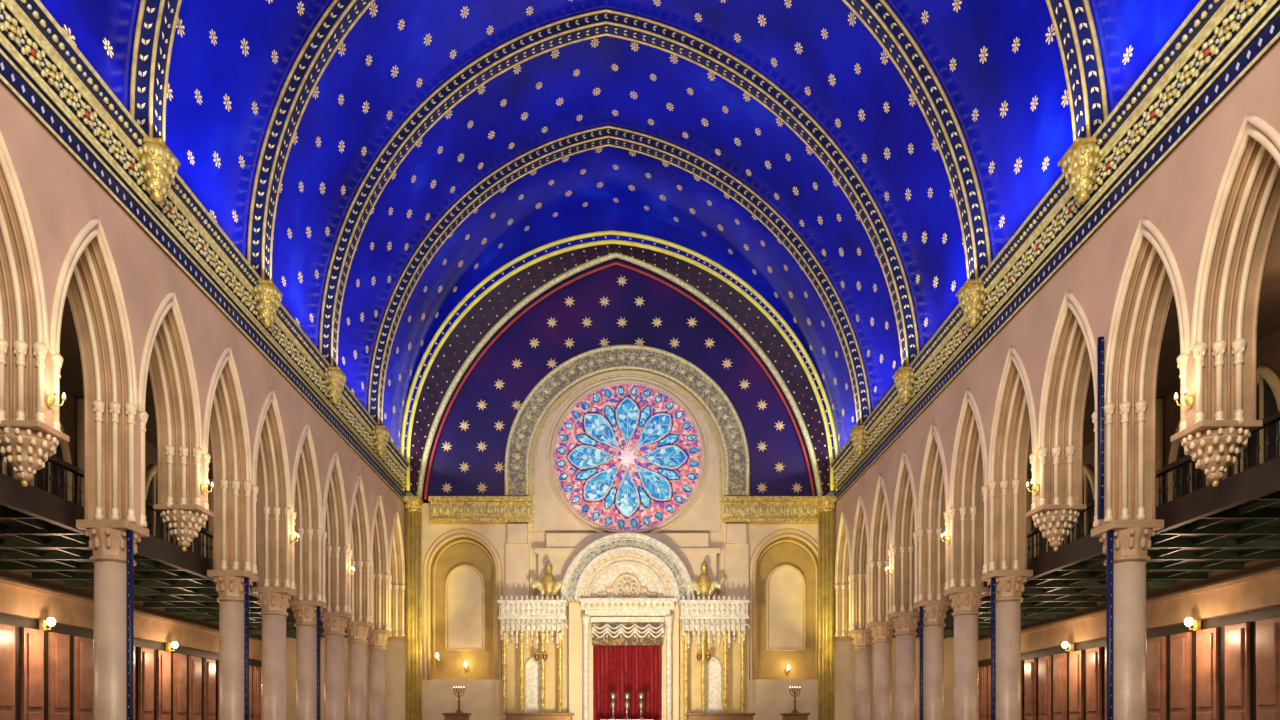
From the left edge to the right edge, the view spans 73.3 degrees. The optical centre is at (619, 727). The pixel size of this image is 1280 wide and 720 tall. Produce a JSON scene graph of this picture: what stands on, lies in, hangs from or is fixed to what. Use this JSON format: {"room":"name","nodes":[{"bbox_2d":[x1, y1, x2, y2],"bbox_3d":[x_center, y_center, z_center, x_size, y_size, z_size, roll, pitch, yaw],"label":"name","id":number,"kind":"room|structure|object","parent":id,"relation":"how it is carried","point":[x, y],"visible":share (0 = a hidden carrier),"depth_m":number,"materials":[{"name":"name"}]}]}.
{"room":"house of worship","nodes":[
{"label":"house of worship","id":0,"kind":"room"},
{"bbox_2d":[0,388,261,719],"bbox_3d":[-11.495,-2.690,15.545,0.410,8.580,25.470,0,0,0],"label":"wall","id":1,"kind":"structure","parent":0,"point":[45,675],"depth_m":18.15,"materials":[{"name":"brown wood"}]},
{"bbox_2d":[39,617,55,630],"bbox_3d":[-11.240,-2.045,16.900,0.280,0.250,0.160,0,0,0],"label":"wall lamp","id":2,"kind":"object","parent":1,"relation":"attached to","point":[50,621],"visible":1,"depth_m":16.86,"materials":[{"name":"white glass"}]},
{"bbox_2d":[166,642,177,651],"bbox_3d":[-11.240,-2.045,21.600,0.280,0.250,0.160,0,0,0],"label":"wall lamp","id":3,"kind":"object","parent":1,"relation":"attached to","point":[174,644],"visible":1,"depth_m":21.55,"materials":[{"name":"white glass"}]},
{"bbox_2d":[0,452,347,638],"bbox_3d":[-9.530,-3.295,15.505,3.540,0.910,25.390,0,0,0],"label":"gallery","id":4,"kind":"object","parent":1,"relation":"attached to","point":[39,534],"visible":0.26,"depth_m":14.73,"materials":[{"name":"brown wood"}]},
{"bbox_2d":[60,294,212,477],"bbox_3d":[-9.675,-7.100,15.545,4.050,0.200,25.470,0,0,0],"label":"ceiling","id":5,"kind":"structure","parent":0,"point":[71,380],"depth_m":17.03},
{"bbox_2d":[0,81,405,636],"bbox_3d":[-7.263,-5.825,15.355,0.686,5.750,25.090,0,0,0],"label":"wall","id":6,"kind":"structure","parent":0,"point":[280,470],"depth_m":13.86,"materials":[{"name":"pink paint"}]},
{"bbox_2d":[0,420,69,486],"bbox_3d":[-7.290,-3.310,10.530,0.740,0.720,0.632,0,0,0],"label":"corbel","id":7,"kind":"object","parent":6,"relation":"attached to","point":[25,443],"visible":1,"depth_m":10.39,"materials":[{"name":"beige stone"}]},
{"bbox_2d":[47,387,65,407],"bbox_3d":[-6.917,-4.025,10.530,0.165,0.230,0.210,0,0,0],"label":"wall sconce","id":8,"kind":"object","parent":6,"relation":"attached to","point":[50,401],"visible":1,"depth_m":10.51,"materials":[{"name":"gold metal"}]},
{"bbox_2d":[138,138,180,203],"bbox_3d":[-6.697,-7.995,12.460,0.514,0.750,0.600,0,0,0],"label":"capital","id":9,"kind":"object","parent":6,"relation":"attached to","point":[158,162],"visible":1,"depth_m":12.33,"materials":[{"name":"gold metal"}]},
{"bbox_2d":[153,504,213,551],"bbox_3d":[-7.290,-3.310,14.390,0.740,0.720,0.632,0,0,0],"label":"corbel","id":10,"kind":"object","parent":6,"relation":"attached to","point":[183,520],"visible":1,"depth_m":14.22,"materials":[{"name":"beige stone"}]},
{"bbox_2d":[0,0,411,502],"bbox_3d":[-6.854,-7.856,15.427,0.283,1.152,25.234,0,0,0],"label":"trim","id":11,"kind":"structure","parent":6,"relation":"attached to","point":[41,66],"depth_m":12.67,"materials":[{"name":"gold metal"}]},
{"bbox_2d":[201,479,213,493],"bbox_3d":[-6.917,-4.025,14.390,0.165,0.230,0.210,0,0,0],"label":"wall sconce","id":12,"kind":"object","parent":6,"relation":"attached to","point":[203,490],"visible":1,"depth_m":14.36,"materials":[{"name":"gold metal"}]},
{"bbox_2d":[253,280,282,326],"bbox_3d":[-6.697,-7.995,16.320,0.514,0.750,0.600,0,0,0],"label":"capital","id":13,"kind":"object","parent":6,"relation":"attached to","point":[268,297],"visible":0.98,"depth_m":16.18,"materials":[{"name":"gold metal"}]},
{"bbox_2d":[290,532,298,542],"bbox_3d":[-6.917,-4.025,18.250,0.165,0.230,0.210,0,0,0],"label":"wall sconce","id":14,"kind":"object","parent":6,"relation":"attached to","point":[291,540],"visible":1,"depth_m":18.23,"materials":[{"name":"gold metal"}]},
{"bbox_2d":[324,367,346,403],"bbox_3d":[-6.697,-7.995,20.180,0.514,0.750,0.600,0,0,0],"label":"capital","id":15,"kind":"object","parent":6,"relation":"attached to","point":[335,380],"visible":0.99,"depth_m":20.04,"materials":[{"name":"gold metal"}]},
{"bbox_2d":[372,425,389,455],"bbox_3d":[-6.697,-7.995,24.040,0.514,0.750,0.600,0,0,0],"label":"capital","id":16,"kind":"object","parent":6,"relation":"attached to","point":[381,434],"visible":0.98,"depth_m":23.90,"materials":[{"name":"gold metal"}]},
{"bbox_2d":[408,206,822,394],"bbox_3d":[-0.003,-12.570,27.550,14.006,8.299,0.001,0,0,0],"label":"wall","id":17,"kind":"structure","parent":0,"point":[608,218],"depth_m":27.55,"materials":[{"name":"blue paint"}]},
{"bbox_2d":[401,230,838,499],"bbox_3d":[-0.002,-11.703,27.843,14.054,8.405,0.815,0,0,0],"label":"arch","id":18,"kind":"object","parent":17,"relation":"attached to","point":[490,304],"visible":0.98,"depth_m":27.79,"materials":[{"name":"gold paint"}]},
{"bbox_2d":[40,0,1199,452],"bbox_3d":[-0.003,-12.570,15.185,14.007,8.299,24.750,0,0,0],"label":"ceiling","id":19,"kind":"structure","parent":0,"point":[998,65],"depth_m":19.18,"materials":[{"name":"blue paint"}]},
{"bbox_2d":[319,9,919,366],"bbox_3d":[-0.003,-12.518,20.178,14.001,8.396,0.416,0,0,0],"label":"rib","id":20,"kind":"object","parent":19,"relation":"attached to","point":[536,42],"visible":0.98,"depth_m":20.01,"materials":[{"name":"gold metal"}]},
{"bbox_2d":[247,0,991,279],"bbox_3d":[-0.003,-12.518,16.318,14.001,8.396,0.416,0,0,0],"label":"rib","id":21,"kind":"object","parent":19,"relation":"attached to","point":[341,16],"visible":0.97,"depth_m":16.15,"materials":[{"name":"gold metal"}]},
{"bbox_2d":[368,126,870,424],"bbox_3d":[-0.003,-12.518,24.038,14.001,8.396,0.416,0,0,0],"label":"rib","id":22,"kind":"object","parent":19,"relation":"attached to","point":[534,159],"visible":0.98,"depth_m":23.87,"materials":[{"name":"gold metal"}]},
{"bbox_2d":[130,0,1108,143],"bbox_3d":[-0.003,-12.518,12.458,14.001,8.396,0.416,0,0,0],"label":"rib","id":23,"kind":"object","parent":19,"relation":"attached to","point":[1072,20],"visible":0.9,"depth_m":12.29,"materials":[{"name":"gold metal"}]},
{"bbox_2d":[286,258,953,719],"bbox_3d":[0.000,-7.010,28.510,23.200,17.220,0.580,0,0,0],"label":"wall","id":24,"kind":"structure","parent":0,"point":[463,565],"depth_m":28.30,"materials":[{"name":"beige stone"}]},
{"bbox_2d":[435,652,439,661],"bbox_3d":[-5.979,-2.313,28.172,0.140,0.320,0.217,0,0,0],"label":"light","id":25,"kind":"object","parent":24,"relation":"attached to","point":[437,654],"visible":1,"depth_m":28.13,"materials":[{"name":"gold metal"}]},
{"bbox_2d":[464,661,467,670],"bbox_3d":[-5.130,-2.051,28.611,0.140,0.320,0.217,0,0,0],"label":"light","id":26,"kind":"object","parent":24,"relation":"attached to","point":[465,663],"visible":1,"depth_m":28.56,"materials":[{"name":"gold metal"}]},
{"bbox_2d":[428,496,532,523],"bbox_3d":[-4.534,-7.124,28.105,3.385,0.823,0.370,0,0,0],"label":"entablature","id":27,"kind":"object","parent":24,"relation":"attached to","point":[443,509],"visible":1,"depth_m":28.03,"materials":[{"name":"gold metal"}]},
{"bbox_2d":[504,345,749,712],"bbox_3d":[0.230,-5.895,28.110,7.980,13.170,0.380,0,0,0],"label":"window surround","id":28,"kind":"object","parent":24,"relation":"attached to","point":[525,469],"visible":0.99,"depth_m":28.02,"materials":[{"name":"beige stone"}]},
{"bbox_2d":[546,376,708,532],"bbox_3d":[0.247,-8.852,28.130,5.320,5.320,0.120,0,0,0],"label":"window","id":29,"kind":"structure","parent":28,"relation":"attached to","point":[627,455],"depth_m":28.12,"materials":[{"name":"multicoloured glass"}]},
{"bbox_2d":[722,496,821,523],"bbox_3d":[5.042,-7.124,28.105,3.385,0.823,0.370,0,0,0],"label":"entablature","id":30,"kind":"object","parent":24,"relation":"attached to","point":[736,509],"visible":0.95,"depth_m":28.03,"materials":[{"name":"gold metal"}]},
{"bbox_2d":[834,40,1279,636],"bbox_3d":[7.263,-5.825,15.355,0.686,5.750,25.090,0,0,0],"label":"wall","id":31,"kind":"structure","parent":0,"point":[1199,229],"depth_m":12.74,"materials":[{"name":"pink paint"}]},
{"bbox_2d":[849,425,867,455],"bbox_3d":[6.702,-7.995,24.040,0.514,0.750,0.600,0,0,0],"label":"corbel","id":32,"kind":"object","parent":31,"relation":"attached to","point":[858,433],"visible":0.98,"depth_m":23.89,"materials":[{"name":"gold metal"}]},
{"bbox_2d":[892,367,915,403],"bbox_3d":[6.702,-7.995,20.180,0.514,0.750,0.600,0,0,0],"label":"capital","id":33,"kind":"object","parent":31,"relation":"attached to","point":[903,377],"visible":0.98,"depth_m":20.04,"materials":[{"name":"gold metal"}]},
{"bbox_2d":[941,532,949,542],"bbox_3d":[6.917,-4.025,18.250,0.165,0.230,0.210,0,0,0],"label":"wall sconce","id":34,"kind":"object","parent":31,"relation":"attached to","point":[948,540],"visible":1,"depth_m":18.23,"materials":[{"name":"gold metal"}]},
{"bbox_2d":[956,280,986,326],"bbox_3d":[6.702,-7.995,16.320,0.514,0.750,0.600,0,0,0],"label":"capital","id":35,"kind":"object","parent":31,"relation":"attached to","point":[971,296],"visible":0.98,"depth_m":16.18,"materials":[{"name":"gold metal"}]},
{"bbox_2d":[1026,479,1038,493],"bbox_3d":[6.917,-4.025,14.390,0.165,0.230,0.210,0,0,0],"label":"wall sconce","id":36,"kind":"object","parent":31,"relation":"attached to","point":[1036,490],"visible":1,"depth_m":14.36,"materials":[{"name":"gold metal"}]},
{"bbox_2d":[828,0,1279,502],"bbox_3d":[6.854,-7.856,15.427,0.283,1.152,25.234,0,0,0],"label":"trim","id":37,"kind":"structure","parent":31,"relation":"attached to","point":[1219,42],"depth_m":12.15,"materials":[{"name":"gold metal"}]},
{"bbox_2d":[1026,504,1086,551],"bbox_3d":[7.290,-3.310,14.390,0.740,0.720,0.632,0,0,0],"label":"corbel","id":38,"kind":"object","parent":31,"relation":"attached to","point":[1054,521],"visible":1,"depth_m":14.22,"materials":[{"name":"beige stone"}]},
{"bbox_2d":[1057,138,1102,203],"bbox_3d":[6.702,-7.995,12.460,0.514,0.750,0.600,0,0,0],"label":"capital","id":39,"kind":"object","parent":31,"relation":"attached to","point":[1080,162],"visible":0.99,"depth_m":12.33,"materials":[{"name":"gold metal"}]},
{"bbox_2d":[1174,387,1192,407],"bbox_3d":[6.917,-4.025,10.530,0.165,0.230,0.210,0,0,0],"label":"wall sconce","id":40,"kind":"object","parent":31,"relation":"attached to","point":[1189,401],"visible":1,"depth_m":10.51,"materials":[{"name":"gold metal"}]},
{"bbox_2d":[1170,420,1262,486],"bbox_3d":[7.290,-3.310,10.530,0.740,0.720,0.632,0,0,0],"label":"corbel","id":41,"kind":"object","parent":31,"relation":"attached to","point":[1213,443],"visible":1,"depth_m":10.37,"materials":[{"name":"beige stone"}]},
{"bbox_2d":[978,328,1279,719],"bbox_3d":[11.495,-2.690,15.545,0.410,8.580,25.470,0,0,0],"label":"wall","id":42,"kind":"structure","parent":0,"point":[1228,668],"depth_m":17.43,"materials":[{"name":"brown wood"}]},
{"bbox_2d":[1062,642,1073,651],"bbox_3d":[11.240,-2.045,21.600,0.280,0.250,0.160,0,0,0],"label":"wall lamp","id":43,"kind":"object","parent":42,"relation":"attached to","point":[1064,644],"visible":1,"depth_m":21.55,"materials":[{"name":"gold metal"}]},
{"bbox_2d":[892,411,1279,638],"bbox_3d":[9.530,-3.295,15.505,3.540,0.910,25.390,0,0,0],"label":"gallery","id":44,"kind":"object","parent":42,"relation":"attached to","point":[1231,524],"visible":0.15,"depth_m":14.09,"materials":[{"name":"brown wood"}]},
{"bbox_2d":[1184,617,1200,630],"bbox_3d":[11.240,-2.045,16.900,0.280,0.250,0.160,0,0,0],"label":"wall lamp","id":45,"kind":"object","parent":42,"relation":"attached to","point":[1188,621],"visible":1,"depth_m":16.86,"materials":[{"name":"white glass"}]},
{"bbox_2d":[1027,213,1279,477],"bbox_3d":[9.675,-7.100,15.545,4.050,0.200,25.470,0,0,0],"label":"ceiling","id":46,"kind":"structure","parent":0,"point":[1168,380],"depth_m":15.18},
{"bbox_3d":[0.000,1.650,13.500,23.200,0.100,31.000,0,0,0],"label":"floor","id":47,"kind":"structure","parent":0,"visible":0},
{"bbox_2d":[76,520,148,719],"bbox_3d":[-7.340,-0.673,12.460,0.840,4.546,0.840,0,0,0],"label":"column","id":48,"kind":"structure","parent":47,"relation":"on","point":[113,544],"depth_m":12.25,"materials":[{"name":"beige stone"}]},
{"bbox_2d":[207,570,258,719],"bbox_3d":[-7.340,-0.673,16.320,0.840,4.546,0.840,0,0,0],"label":"column","id":49,"kind":"structure","parent":47,"relation":"on","point":[232,586],"depth_m":16.11,"materials":[{"name":"beige stone"}]},
{"bbox_2d":[251,587,295,719],"bbox_3d":[-7.340,-0.673,18.250,0.840,4.546,0.840,0,0,0],"label":"column","id":50,"kind":"structure","parent":47,"relation":"on","point":[273,601],"depth_m":18.04,"materials":[{"name":"beige stone"}]},
{"bbox_2d":[288,600,326,719],"bbox_3d":[-7.340,-0.673,20.180,0.840,4.546,0.840,0,0,0],"label":"column","id":51,"kind":"structure","parent":47,"relation":"on","point":[307,613],"depth_m":19.97,"materials":[{"name":"beige stone"}]},
{"bbox_2d":[321,612,351,719],"bbox_3d":[-7.340,-0.673,22.110,0.840,4.546,0.840,0,0,0],"label":"column","id":52,"kind":"structure","parent":47,"relation":"on","point":[334,623],"depth_m":21.90,"materials":[{"name":"beige stone"}]},
{"bbox_2d":[345,621,372,719],"bbox_3d":[-7.340,-0.673,24.040,0.840,4.546,0.840,0,0,0],"label":"column","id":53,"kind":"structure","parent":47,"relation":"on","point":[357,631],"depth_m":23.82,"materials":[{"name":"beige stone"}]},
{"bbox_2d":[367,629,390,719],"bbox_3d":[-7.340,-0.673,25.970,0.840,4.546,0.840,0,0,0],"label":"column","id":54,"kind":"structure","parent":47,"relation":"on","point":[377,638],"depth_m":25.75,"materials":[{"name":"beige stone"}]},
{"bbox_2d":[404,496,422,719],"bbox_3d":[-6.700,-2.930,27.875,0.556,9.060,0.550,0,0,0],"label":"pier","id":55,"kind":"object","parent":47,"relation":"on","point":[413,504],"visible":1,"depth_m":27.78,"materials":[{"name":"gold metal"}]},
{"bbox_2d":[817,496,835,719],"bbox_3d":[6.700,-2.930,27.875,0.556,9.060,0.550,0,0,0],"label":"pier","id":56,"kind":"object","parent":47,"relation":"on","point":[826,504],"visible":1,"depth_m":27.78,"materials":[{"name":"gold metal"}]},
{"bbox_2d":[849,629,872,719],"bbox_3d":[7.340,-0.673,25.970,0.840,4.546,0.840,0,0,0],"label":"column","id":57,"kind":"structure","parent":47,"relation":"on","point":[862,638],"depth_m":25.75,"materials":[{"name":"beige stone"}]},
{"bbox_2d":[867,621,894,719],"bbox_3d":[7.340,-0.673,24.040,0.840,4.546,0.840,0,0,0],"label":"column","id":58,"kind":"structure","parent":47,"relation":"on","point":[882,631],"depth_m":23.82,"materials":[{"name":"beige stone"}]},
{"bbox_2d":[888,612,918,719],"bbox_3d":[7.340,-0.673,22.110,0.840,4.546,0.840,0,0,0],"label":"column","id":59,"kind":"structure","parent":47,"relation":"on","point":[905,623],"depth_m":21.89,"materials":[{"name":"beige stone"}]},
{"bbox_2d":[913,600,951,719],"bbox_3d":[7.340,-0.673,20.180,0.840,4.546,0.840,0,0,0],"label":"column","id":60,"kind":"structure","parent":47,"relation":"on","point":[932,613],"depth_m":19.97,"materials":[{"name":"beige stone"}]},
{"bbox_2d":[944,587,988,719],"bbox_3d":[7.340,-0.673,18.250,0.840,4.546,0.840,0,0,0],"label":"column","id":61,"kind":"structure","parent":47,"relation":"on","point":[966,601],"depth_m":18.04,"materials":[{"name":"beige stone"}]},
{"bbox_2d":[981,570,1032,719],"bbox_3d":[7.340,-0.673,16.320,0.840,4.546,0.840,0,0,0],"label":"column","id":62,"kind":"structure","parent":47,"relation":"on","point":[1007,586],"depth_m":16.11,"materials":[{"name":"beige stone"}]},
{"bbox_2d":[1091,336,1163,719],"bbox_3d":[7.308,-2.000,12.460,0.905,7.200,0.840,0,0,0],"label":"column","id":63,"kind":"structure","parent":47,"relation":"on","point":[1126,544],"depth_m":12.27,"materials":[{"name":"beige stone"}]},
{"bbox_3d":[0.050,1.150,26.435,12.700,0.900,3.670,0,0,0],"label":"platform","id":64,"kind":"object","parent":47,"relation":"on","visible":0},
{"bbox_2d":[442,713,471,719],"bbox_3d":[-5.042,0.118,26.600,0.800,1.164,0.600,0,0,0],"label":"desk","id":65,"kind":"object","parent":64,"relation":"on","point":[447,716],"visible":1,"depth_m":26.36,"materials":[{"name":"brown wood"}]},
{"bbox_2d":[453,687,464,712],"bbox_3d":[-4.980,-0.874,26.600,0.290,0.820,0.238,0,0,37],"label":"candelabrum","id":66,"kind":"object","parent":65,"relation":"on","point":[458,692],"visible":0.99,"depth_m":26.58,"materials":[{"name":"brown metal"}]},
{"bbox_2d":[497,595,567,719],"bbox_3d":[-2.748,-1.752,27.465,2.229,4.904,0.870,0,0,0],"label":"screen","id":67,"kind":"object","parent":64,"relation":"on","point":[529,685],"visible":0.92,"depth_m":27.20,"materials":[{"name":"white stone"}]},
{"bbox_2d":[534,644,539,660],"bbox_3d":[-2.627,-2.563,27.130,0.200,0.897,0.190,0,0,0],"label":"lantern","id":68,"kind":"object","parent":67,"relation":"hanging from","point":[536,653],"visible":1,"depth_m":27.07,"materials":[{"name":"gold metal"}]},
{"bbox_2d":[542,639,547,660],"bbox_3d":[-2.371,-2.563,27.130,0.200,0.897,0.190,0,0,0],"label":"lantern","id":69,"kind":"object","parent":67,"relation":"hanging from","point":[544,654],"visible":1,"depth_m":27.08,"materials":[{"name":"gold metal"}]},
{"bbox_2d":[531,561,565,599],"bbox_3d":[-2.275,-4.686,27.450,1.160,1.300,0.288,0,0,0],"label":"finial","id":70,"kind":"object","parent":67,"relation":"on","point":[548,586],"visible":0.97,"depth_m":27.40,"materials":[{"name":"gold metal"}]},
{"bbox_2d":[505,713,573,719],"bbox_3d":[-2.474,0.118,26.600,2.100,1.164,0.600,0,0,0],"label":"desk","id":71,"kind":"object","parent":64,"relation":"on","point":[510,716],"visible":1,"depth_m":26.36,"materials":[{"name":"brown wood"}]},
{"bbox_2d":[600,719,653,719],"bbox_3d":[0.211,0.220,25.900,1.600,0.960,0.700,0,0,0],"label":"lectern","id":72,"kind":"object","parent":64,"relation":"on","point":[600,719],"visible":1,"depth_m":25.55,"materials":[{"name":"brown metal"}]},
{"bbox_2d":[610,692,616,718],"bbox_3d":[-0.200,-0.670,25.900,0.203,0.820,0.213,0,0,0],"label":"finial","id":73,"kind":"object","parent":72,"relation":"on","point":[613,695],"visible":0.94,"depth_m":25.86,"materials":[{"name":"silver metal"}]},
{"bbox_2d":[624,692,630,718],"bbox_3d":[0.222,-0.670,25.900,0.203,0.820,0.213,0,0,0],"label":"finial","id":74,"kind":"object","parent":72,"relation":"on","point":[627,695],"visible":0.94,"depth_m":25.85,"materials":[{"name":"silver metal"}]},
{"bbox_2d":[638,692,644,718],"bbox_3d":[0.643,-0.670,25.900,0.203,0.820,0.213,0,0,0],"label":"candlestick","id":75,"kind":"object","parent":72,"relation":"on","point":[641,695],"visible":0.94,"depth_m":25.85,"materials":[{"name":"silver metal"}]},
{"bbox_2d":[534,532,720,719],"bbox_3d":[0.240,-2.821,27.710,6.055,7.043,0.760,0,0,0],"label":"torah ark","id":76,"kind":"object","parent":64,"relation":"on","point":[622,588],"visible":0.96,"depth_m":27.63,"materials":[{"name":"beige stone"}]},
{"bbox_2d":[593,645,661,719],"bbox_3d":[0.240,-1.198,27.789,2.210,3.755,0.188,0,0,0],"label":"curtain","id":77,"kind":"object","parent":76,"relation":"hanging from","point":[618,669],"visible":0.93,"depth_m":27.79,"materials":[{"name":"red fabric"}]},
{"bbox_2d":[678,595,749,719],"bbox_3d":[2.987,-1.752,27.465,2.229,4.904,0.870,0,0,0],"label":"screen","id":78,"kind":"object","parent":64,"relation":"on","point":[715,685],"visible":0.98,"depth_m":27.20,"materials":[{"name":"white stone"}]},
{"bbox_2d":[696,644,701,660],"bbox_3d":[2.499,-2.563,27.130,0.200,0.897,0.190,0,0,0],"label":"lantern","id":79,"kind":"object","parent":78,"relation":"hanging from","point":[699,653],"visible":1,"depth_m":27.07,"materials":[{"name":"gold metal"}]},
{"bbox_2d":[687,561,721,599],"bbox_3d":[2.691,-4.686,27.450,1.160,1.300,0.288,0,0,0],"label":"finial","id":80,"kind":"object","parent":78,"relation":"on","point":[704,586],"visible":0.95,"depth_m":27.40,"materials":[{"name":"gold metal"}]},
{"bbox_2d":[705,644,710,660],"bbox_3d":[2.787,-2.563,27.130,0.200,0.897,0.190,0,0,0],"label":"lantern","id":81,"kind":"object","parent":78,"relation":"hanging from","point":[708,653],"visible":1,"depth_m":27.07,"materials":[{"name":"gold metal"}]},
{"bbox_2d":[685,713,754,719],"bbox_3d":[3.093,0.118,26.600,2.100,1.164,0.600,0,0,0],"label":"desk","id":82,"kind":"object","parent":64,"relation":"on","point":[690,716],"visible":1,"depth_m":26.36,"materials":[{"name":"brown wood"}]},
{"bbox_2d":[780,713,809,719],"bbox_3d":[5.413,0.118,26.600,0.800,1.164,0.600,0,0,0],"label":"desk","id":83,"kind":"object","parent":64,"relation":"on","point":[786,716],"visible":1,"depth_m":26.36,"materials":[{"name":"brown wood"}]},
{"bbox_2d":[789,687,800,712],"bbox_3d":[5.413,-0.874,26.600,0.290,0.820,0.238,0,0,37],"label":"candelabrum","id":84,"kind":"object","parent":83,"relation":"on","point":[794,692],"visible":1,"depth_m":26.58,"materials":[{"name":"brown metal"}]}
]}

